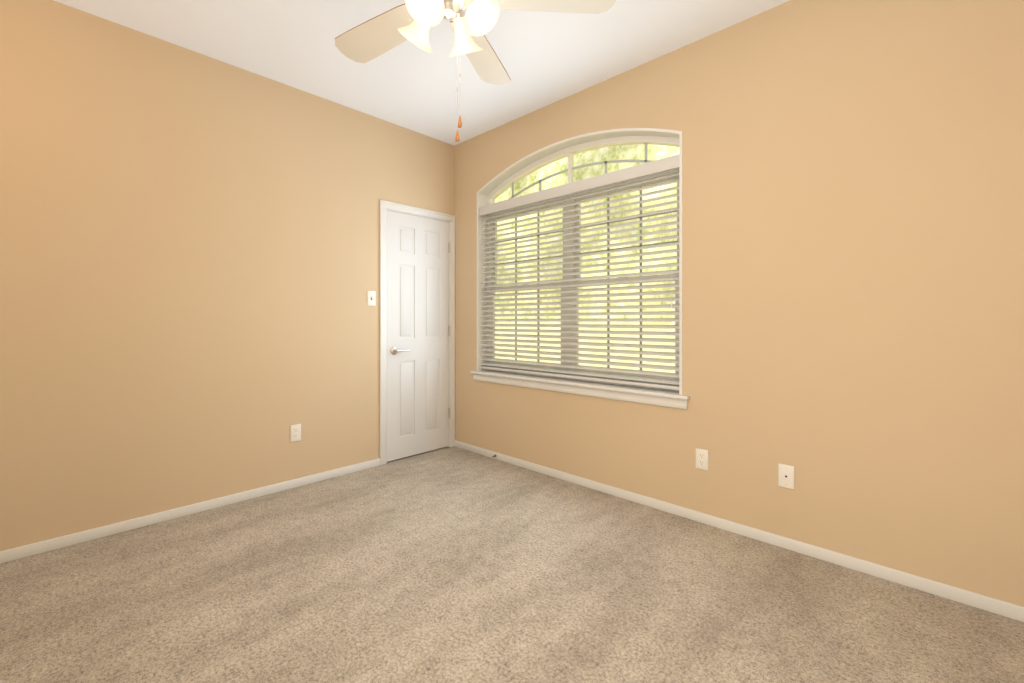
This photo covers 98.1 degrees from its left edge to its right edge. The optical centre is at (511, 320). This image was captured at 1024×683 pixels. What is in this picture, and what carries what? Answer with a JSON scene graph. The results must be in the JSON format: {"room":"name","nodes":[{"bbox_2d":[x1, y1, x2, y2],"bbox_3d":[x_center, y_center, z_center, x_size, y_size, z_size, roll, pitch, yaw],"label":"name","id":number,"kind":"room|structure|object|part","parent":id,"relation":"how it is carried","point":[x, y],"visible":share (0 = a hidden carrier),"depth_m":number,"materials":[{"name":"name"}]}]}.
{"room":"empty bedroom","nodes":[
{"label":"empty bedroom","id":0,"kind":"room"},
{"bbox_2d":[0,0,453,550],"bbox_3d":[-1.950,-0.230,2.983,0.570,2.740,3.523,0,0,44],"label":"wall","id":1,"kind":"structure","parent":0,"point":[188,262],"depth_m":2.56,"materials":[{"name":"paint"}]},
{"bbox_2d":[0,458,379,563],"bbox_3d":[-1.956,1.111,2.556,0.012,0.057,2.657,0,0,44],"label":"baseboard","id":2,"kind":"structure","parent":1,"relation":"attached to","point":[20,552],"depth_m":2.53,"materials":[{"name":"white wood"}]},
{"bbox_2d":[290,424,300,441],"bbox_3d":[-1.484,0.768,3.051,0.007,0.115,0.070,0,0,44],"label":"electrical outlet","id":3,"kind":"object","parent":1,"relation":"attached to","point":[295,432],"visible":1,"depth_m":3.05,"materials":[{"name":"white plastic"}]},
{"bbox_2d":[367,291,375,305],"bbox_3d":[-1.089,-0.176,3.455,0.018,0.115,0.070,0,0,44],"label":"light switch","id":4,"kind":"object","parent":1,"relation":"attached to","point":[371,298],"visible":1,"depth_m":3.46,"materials":[{"name":"white plastic"}]},
{"bbox_2d":[380,200,454,464],"bbox_3d":[-0.825,0.091,3.819,0.136,2.098,0.749,0,0,44],"label":"door frame","id":5,"kind":"structure","parent":1,"relation":"attached to","point":[385,206],"depth_m":3.56,"materials":[{"name":"white wood"}]},
{"bbox_2d":[387,210,449,461],"bbox_3d":[-0.791,0.119,3.796,0.049,2.018,0.632,0,0,44],"label":"door","id":6,"kind":"structure","parent":1,"relation":"in","point":[417,327],"depth_m":3.77,"materials":[{"name":"white wood"}]},
{"bbox_2d":[391,347,409,354],"bbox_3d":[-0.904,0.240,3.618,0.061,0.066,0.151,0,0,44],"label":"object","id":7,"kind":"structure","parent":6,"relation":"attached to","point":[395,350],"depth_m":3.59,"materials":[{"name":"silver metal"}]},
{"bbox_3d":[-0.563,0.085,4.007,0.013,1.590,0.013,0,0,44],"label":"door hinges","id":8,"kind":"part","parent":6,"relation":"part of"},
{"bbox_2d":[54,0,789,144],"bbox_3d":[-0.341,-1.650,1.576,3.940,0.100,3.720,0,0,44],"label":"ceiling","id":9,"kind":"structure","parent":0,"point":[546,58],"depth_m":2.60,"materials":[{"name":"white paint"}]},
{"bbox_2d":[335,0,614,141],"bbox_3d":[-0.304,-1.182,1.842,1.329,0.834,1.323,0,0,44],"label":"fan","id":10,"kind":"object","parent":9,"relation":"hanging from","point":[413,21],"visible":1,"depth_m":1.94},
{"bbox_2d":[0,446,1023,682],"bbox_3d":[-0.445,1.170,1.468,4.540,0.060,4.020,0,0,44],"label":"floor","id":11,"kind":"structure","parent":0,"point":[454,564],"depth_m":1.81,"materials":[{"name":"beige carpet"}]},
{"bbox_2d":[454,0,1023,606],"bbox_3d":[0.877,-0.230,2.847,3.940,2.740,0.200,0,0,44],"label":"wall","id":12,"kind":"structure","parent":0,"point":[852,262],"depth_m":2.10,"materials":[{"name":"paint"}]},
{"bbox_2d":[477,128,681,394],"bbox_3d":[0.401,-0.435,3.273,1.796,1.730,0.164,0,0,44],"label":"window","id":13,"kind":"structure","parent":12,"relation":"in","point":[492,190],"depth_m":3.27,"materials":[{"name":"white"}]},
{"bbox_2d":[479,154,678,389],"bbox_3d":[0.375,-0.283,3.246,1.758,1.397,0.072,0,0,44],"label":"window blind","id":14,"kind":"object","parent":13,"relation":"attached to","point":[652,167],"visible":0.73,"depth_m":3.08,"materials":[{"name":"white plastic"}]},
{"bbox_3d":[0.380,0.400,3.252,1.752,0.020,0.052,0,0,44],"label":"rail","id":15,"kind":"part","parent":14,"relation":"part of","materials":[{"name":"white plastic"}]},
{"bbox_2d":[470,370,689,409],"bbox_3d":[0.371,0.472,3.241,1.886,0.084,0.152,0,0,44],"label":"window sill","id":16,"kind":"structure","parent":12,"relation":"attached to","point":[663,398],"depth_m":3.02,"materials":[{"name":"white wood"}]},
{"bbox_2d":[696,448,707,470],"bbox_3d":[1.074,0.782,2.514,0.070,0.115,0.007,0,0,44],"label":"electrical outlet","id":17,"kind":"object","parent":12,"relation":"attached to","point":[702,459],"visible":1,"depth_m":2.51,"materials":[{"name":"white plastic"}]},
{"bbox_2d":[778,463,793,488],"bbox_3d":[1.373,0.778,2.227,0.070,0.115,0.007,0,0,44],"label":"outlet","id":18,"kind":"object","parent":12,"relation":"attached to","point":[785,476],"visible":1,"depth_m":2.23,"materials":[{"name":"white plastic"}]},
{"bbox_2d":[454,440,1023,621],"bbox_3d":[0.804,1.111,2.770,3.700,0.057,0.012,0,0,44],"label":"baseboard","id":19,"kind":"structure","parent":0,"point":[987,603],"depth_m":2.19,"materials":[{"name":"white wood"}]},
{"label":"outside","id":20,"kind":"structure","parent":0,"visible":0},
{"bbox_2d":[495,144,678,372],"bbox_3d":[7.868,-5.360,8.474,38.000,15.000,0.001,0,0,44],"label":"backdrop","id":21,"kind":"structure","parent":20,"point":[583,170],"depth_m":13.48,"materials":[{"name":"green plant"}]}
]}

